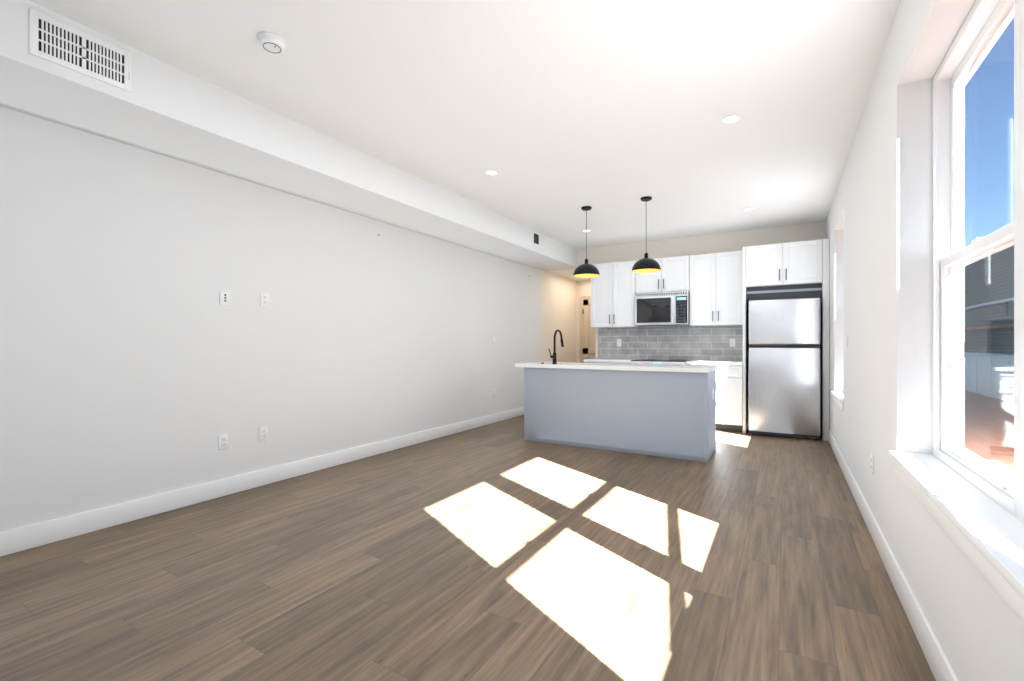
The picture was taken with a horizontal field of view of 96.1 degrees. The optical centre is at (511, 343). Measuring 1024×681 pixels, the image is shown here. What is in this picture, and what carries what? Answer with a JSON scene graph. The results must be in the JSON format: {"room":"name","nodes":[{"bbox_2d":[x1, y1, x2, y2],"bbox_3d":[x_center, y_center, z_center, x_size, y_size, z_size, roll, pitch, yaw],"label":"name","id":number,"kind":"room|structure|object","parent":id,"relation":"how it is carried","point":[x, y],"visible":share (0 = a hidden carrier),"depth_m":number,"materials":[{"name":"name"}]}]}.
{"room":"kitchen","nodes":[
{"label":"kitchen","id":0,"kind":"room"},
{"bbox_2d":[0,106,575,531],"bbox_3d":[-1.339,-0.220,5.110,0.200,2.740,10.420,0,0,31],"label":"wall","id":1,"kind":"structure","parent":0,"point":[138,360],"depth_m":3.38,"materials":[{"name":"white paint"}]},
{"bbox_2d":[218,433,228,449],"bbox_3d":[-2.183,0.740,3.482,0.008,0.116,0.072,0,0,31],"label":"electrical outlet","id":2,"kind":"object","parent":1,"relation":"attached to","point":[223,441],"visible":1,"depth_m":3.48,"materials":[{"name":"white plastic"}]},
{"bbox_2d":[220,290,229,305],"bbox_3d":[-2.178,-0.350,3.491,0.009,0.116,0.072,0,0,31],"label":"electrical outlet","id":3,"kind":"object","parent":1,"relation":"attached to","point":[224,297],"visible":1,"depth_m":3.49,"materials":[{"name":"white plastic"}]},
{"bbox_2d":[0,407,523,556],"bbox_3d":[-1.247,1.085,5.055,0.014,0.130,10.020,0,0,31],"label":"baseboard","id":4,"kind":"structure","parent":1,"relation":"attached to","point":[32,536],"depth_m":3.34,"materials":[{"name":"white wood"}]},
{"bbox_2d":[259,426,267,440],"bbox_3d":[-2.025,0.730,3.749,0.008,0.116,0.072,0,0,31],"label":"electrical outlet","id":5,"kind":"object","parent":1,"relation":"attached to","point":[263,433],"visible":1,"depth_m":3.75,"materials":[{"name":"white plastic"}]},
{"bbox_2d":[260,292,268,306],"bbox_3d":[-2.019,-0.360,3.758,0.008,0.116,0.072,0,0,31],"label":"outlet","id":6,"kind":"object","parent":1,"relation":"attached to","point":[264,299],"visible":1,"depth_m":3.75,"materials":[{"name":"white plastic"}]},
{"bbox_2d":[0,0,576,269],"bbox_3d":[-1.361,-1.440,4.239,0.650,0.300,8.500,0,0,31],"label":"soffit","id":7,"kind":"structure","parent":0,"point":[165,109],"depth_m":3.07,"materials":[{"name":"white paint"}]},
{"bbox_2d":[29,8,130,91],"bbox_3d":[-2.130,-1.450,2.291,0.016,0.210,0.385,0,0,31],"label":"air vent register","id":8,"kind":"object","parent":7,"relation":"attached to","point":[53,40],"visible":1,"depth_m":2.27,"materials":[{"name":"white metal"}]},
{"bbox_2d":[533,231,539,246],"bbox_3d":[0.340,-1.478,6.462,0.005,0.195,0.210,0,0,31],"label":"air vent register","id":9,"kind":"object","parent":7,"relation":"attached to","point":[536,238],"visible":1,"depth_m":6.46,"materials":[{"name":"white"}]},
{"bbox_2d":[0,415,935,680],"bbox_3d":[0.628,1.210,4.000,4.915,0.120,10.520,0,0,31],"label":"floor","id":10,"kind":"structure","parent":0,"point":[503,550],"depth_m":2.26,"materials":[{"name":"brown wood"}]},
{"bbox_2d":[585,362,630,363],"bbox_3d":[1.560,0.713,7.085,0.707,0.876,0.619,0,0,31],"label":"base cabinet","id":11,"kind":"object","parent":10,"relation":"on","point":[585,362],"depth_m":6.75,"materials":[{"name":"white"}]},
{"bbox_2d":[584,358,636,361],"bbox_3d":[1.555,0.255,7.076,0.707,0.040,0.638,0,0,31],"label":"countertop","id":12,"kind":"structure","parent":11,"relation":"on","point":[598,359],"depth_m":6.92,"materials":[{"name":"white stone"}]},
{"bbox_2d":[523,366,715,461],"bbox_3d":[1.188,0.715,5.255,2.049,0.872,0.639,0,0,31],"label":"kitchen island","id":13,"kind":"object","parent":10,"relation":"on","point":[664,410],"depth_m":4.88,"materials":[{"name":"grey wood"}]},
{"bbox_2d":[515,362,717,373],"bbox_3d":[1.134,0.257,5.269,2.170,0.044,0.660,0,0,31],"label":"island countertop","id":14,"kind":"structure","parent":13,"relation":"on","point":[547,365],"depth_m":5.02,"materials":[{"name":"white stone"}]},
{"bbox_2d":[541,329,563,363],"bbox_3d":[0.490,0.030,5.512,0.206,0.407,0.270,0,0,31],"label":"faucet","id":15,"kind":"object","parent":14,"relation":"on","point":[553,356],"visible":1,"depth_m":5.38,"materials":[{"name":"black metal"}]},
{"bbox_2d":[631,359,690,364],"bbox_3d":[2.175,0.691,6.680,0.764,0.918,0.661,0,0,31],"label":"range","id":16,"kind":"object","parent":10,"relation":"on","point":[661,361],"visible":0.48,"depth_m":6.50,"materials":[{"name":"silver metal"}]},
{"bbox_2d":[716,366,742,431],"bbox_3d":[2.816,0.713,6.339,0.683,0.876,0.619,0,0,31],"label":"base cabinet","id":17,"kind":"object","parent":10,"relation":"on","point":[729,395],"depth_m":5.99,"materials":[{"name":"white wood"}]},
{"bbox_2d":[686,360,742,365],"bbox_3d":[2.811,0.255,6.331,0.683,0.040,0.638,0,0,31],"label":"countertop","id":18,"kind":"structure","parent":17,"relation":"on","point":[694,362],"depth_m":6.06,"materials":[{"name":"white stone"}]},
{"bbox_2d":[749,297,819,439],"bbox_3d":[3.476,0.294,5.893,0.756,1.712,0.636,0,0,31],"label":"fridge","id":19,"kind":"object","parent":10,"relation":"on","point":[784,367],"visible":1,"depth_m":5.61,"materials":[{"name":"silver metal"}]},
{"bbox_2d":[743,239,829,440],"bbox_3d":[3.505,-0.050,5.921,0.922,2.400,0.632,0,0,31],"label":"surround","id":20,"kind":"object","parent":10,"relation":"on","point":[800,269],"visible":1,"depth_m":5.68,"materials":[{"name":"white wood"}]},
{"bbox_2d":[29,0,1013,248],"bbox_3d":[0.199,-1.650,3.278,4.915,0.120,8.840,0,0,31],"label":"ceiling","id":21,"kind":"structure","parent":0,"point":[557,115],"depth_m":2.86,"materials":[{"name":"white paint"}]},
{"bbox_2d":[257,32,286,53],"bbox_3d":[-1.256,-1.569,2.409,0.136,0.042,0.136,0,0,31],"label":"smoke detector","id":22,"kind":"object","parent":21,"relation":"attached to","point":[270,42],"visible":1,"depth_m":2.38,"materials":[{"name":"white plastic"}]},
{"bbox_2d":[485,170,497,174],"bbox_3d":[-0.189,-1.586,4.264,0.124,0.007,0.124,0,0,31],"label":"recessed light","id":23,"kind":"object","parent":21,"relation":"in","point":[490,172],"visible":1,"depth_m":4.26,"materials":[{"name":"white"}]},
{"bbox_2d":[573,206,599,277],"bbox_3d":[0.867,-1.192,5.358,0.304,0.794,0.304,0,0,31],"label":"pendant light","id":24,"kind":"object","parent":21,"relation":"hanging from","point":[586,270],"visible":1,"depth_m":5.30,"materials":[{"name":"black metal"}]},
{"bbox_2d":[632,196,660,272],"bbox_3d":[1.460,-1.192,5.006,0.304,0.794,0.304,0,0,31],"label":"pendant light","id":25,"kind":"object","parent":21,"relation":"hanging from","point":[645,264],"visible":1,"depth_m":4.94,"materials":[{"name":"black metal"}]},
{"bbox_2d":[721,114,740,123],"bbox_3d":[1.544,-1.586,3.247,0.124,0.007,0.124,0,0,31],"label":"recessed light","id":26,"kind":"object","parent":21,"relation":"in","point":[730,118],"visible":1,"depth_m":3.24,"materials":[{"name":"white"}]},
{"bbox_2d":[743,207,754,210],"bbox_3d":[2.786,-1.586,5.417,0.124,0.007,0.124,0,0,31],"label":"recessed light","id":27,"kind":"object","parent":21,"relation":"in","point":[748,209],"visible":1,"depth_m":5.42,"materials":[{"name":"white"}]},
{"bbox_2d":[546,269,590,280],"bbox_3d":[1.425,-1.350,8.609,1.380,0.120,1.580,0,0,31],"label":"ceiling","id":28,"kind":"structure","parent":0,"point":[568,273],"depth_m":8.54,"materials":[{"name":"white paint"}]},
{"bbox_2d":[576,280,590,362],"bbox_3d":[1.808,-0.070,9.137,1.100,2.440,0.120,0,0,31],"label":"wall","id":29,"kind":"structure","parent":0,"point":[583,287],"depth_m":9.33,"materials":[{"name":"white paint"}]},
{"bbox_2d":[580,296,594,362],"bbox_3d":[1.737,0.095,9.067,0.870,2.110,0.070,0,0,31],"label":"hall door","id":30,"kind":"structure","parent":29,"relation":"in","point":[587,341],"depth_m":9.22,"materials":[{"name":"beige paint"}]},
{"bbox_2d":[543,221,825,360],"bbox_3d":[2.334,-0.220,7.069,4.115,2.740,0.140,0,0,31],"label":"wall","id":31,"kind":"structure","parent":0,"point":[709,243],"depth_m":6.75,"materials":[{"name":"beige paint"}]},
{"bbox_2d":[591,260,640,327],"bbox_3d":[1.656,-0.755,7.185,0.771,0.990,0.348,0,0,31],"label":"upper cabinet","id":32,"kind":"object","parent":31,"relation":"attached to","point":[613,292],"depth_m":7.03,"materials":[{"name":"white wood"}]},
{"bbox_2d":[639,255,690,293],"bbox_3d":[2.259,-1.000,6.827,0.760,0.500,0.348,0,0,31],"label":"upper cabinet","id":33,"kind":"object","parent":31,"relation":"attached to","point":[674,275],"depth_m":6.63,"materials":[{"name":"white wood"}]},
{"bbox_2d":[635,291,689,325],"bbox_3d":[2.235,-0.510,6.787,0.752,0.470,0.441,0,0,31],"label":"microwave","id":34,"kind":"object","parent":33,"relation":"attached to","point":[664,309],"visible":1,"depth_m":6.62,"materials":[{"name":"silver metal"}]},
{"bbox_2d":[598,326,742,360],"bbox_3d":[2.338,-0.013,6.977,2.157,0.491,0.009,0,0,31],"label":"backsplash","id":35,"kind":"structure","parent":31,"relation":"attached to","point":[697,343],"depth_m":6.92,"materials":[{"name":"tile"}]},
{"bbox_2d":[730,338,734,346],"bbox_3d":[3.117,-0.020,6.503,0.072,0.116,0.008,0,0,31],"label":"outlet","id":36,"kind":"object","parent":35,"relation":"attached to","point":[732,342],"visible":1,"depth_m":6.50,"materials":[{"name":"white plastic"}]},
{"bbox_2d":[689,251,742,325],"bbox_3d":[2.854,-0.755,6.473,0.754,0.990,0.348,0,0,31],"label":"upper cabinet","id":37,"kind":"object","parent":31,"relation":"attached to","point":[712,283],"depth_m":6.30,"materials":[{"name":"white wood"}]},
{"bbox_2d":[826,0,1023,680],"bbox_3d":[1.979,-0.220,2.221,0.225,2.740,8.840,0,0,31],"label":"wall","id":38,"kind":"structure","parent":0,"point":[879,227],"depth_m":2.16,"materials":[{"name":"white paint"}]},
{"bbox_2d":[831,391,843,410],"bbox_3d":[3.272,0.555,4.523,0.155,0.099,0.950,0,0,31],"label":"window sill","id":39,"kind":"structure","parent":38,"relation":"attached to","point":[838,400],"depth_m":4.48,"materials":[{"name":"white"}]},
{"bbox_2d":[871,453,873,474],"bbox_3d":[2.169,0.720,2.771,0.008,0.116,0.072,0,0,31],"label":"electrical outlet","id":40,"kind":"object","parent":38,"relation":"attached to","point":[872,463],"visible":1,"depth_m":2.74,"materials":[{"name":"white plastic"}]},
{"bbox_2d":[828,430,958,680],"bbox_3d":[1.738,1.085,2.050,0.014,0.130,7.900,0,0,31],"label":"baseboard","id":41,"kind":"structure","parent":38,"relation":"attached to","point":[940,666],"depth_m":1.99,"materials":[{"name":"white wood"}]},
{"bbox_2d":[888,449,1023,623],"bbox_3d":[1.376,0.555,1.329,0.155,0.099,1.980,0,0,31],"label":"window sill","id":42,"kind":"structure","parent":38,"relation":"attached to","point":[984,532],"depth_m":1.35,"materials":[{"name":"white"}]},
{"bbox_2d":[933,0,1023,523],"bbox_3d":[1.482,-0.354,1.266,0.104,1.724,1.902,0,0,31],"label":"window","id":43,"kind":"structure","parent":38,"relation":"in","point":[953,256],"depth_m":1.83,"materials":[{"name":"white plastic"}]},
{"label":"outside","id":44,"kind":"structure","parent":0,"visible":0},
{"bbox_2d":[964,324,1013,475],"bbox_3d":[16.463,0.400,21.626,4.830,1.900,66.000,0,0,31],"label":"deck","id":45,"kind":"object","parent":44,"point":[981,433],"depth_m":6.21,"materials":[{"name":"brown wood"}]},
{"bbox_2d":[964,356,975,391],"bbox_3d":[10.746,0.683,10.297,0.715,0.825,0.840,0,0,31],"label":"base cabinet","id":46,"kind":"object","parent":45,"relation":"on","point":[970,368],"depth_m":10.46,"materials":[{"name":"grey paint"}]},
{"bbox_2d":[964,352,983,355],"bbox_3d":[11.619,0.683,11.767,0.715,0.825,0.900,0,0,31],"label":"base cabinet","id":47,"kind":"object","parent":45,"relation":"on","point":[970,353],"depth_m":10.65,"materials":[{"name":"grey paint"}]},
{"bbox_2d":[976,356,991,396],"bbox_3d":[10.317,0.683,9.575,0.715,0.825,0.840,0,0,31],"label":"base cabinet","id":48,"kind":"object","parent":45,"relation":"on","point":[987,365],"depth_m":9.73,"materials":[{"name":"grey paint"}]},
{"bbox_2d":[992,356,1007,400],"bbox_3d":[9.888,0.683,8.852,0.715,0.825,0.840,0,0,31],"label":"base cabinet","id":49,"kind":"object","parent":45,"relation":"on","point":[997,360],"depth_m":9.00,"materials":[{"name":"grey paint"}]},
{"bbox_2d":[1008,356,1013,402],"bbox_3d":[9.459,0.683,8.130,0.715,0.825,0.840,0,0,31],"label":"base cabinet","id":50,"kind":"object","parent":45,"relation":"on","point":[1008,397],"depth_m":8.57,"materials":[{"name":"grey paint"}]},
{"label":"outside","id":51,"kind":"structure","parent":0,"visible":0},
{"bbox_2d":[964,246,1013,353],"bbox_3d":[19.597,1.075,19.765,2.760,8.150,66.000,0,0,31],"label":"building","id":52,"kind":"structure","parent":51,"point":[967,272],"depth_m":14.36,"materials":[{"name":"grey"}]}
]}

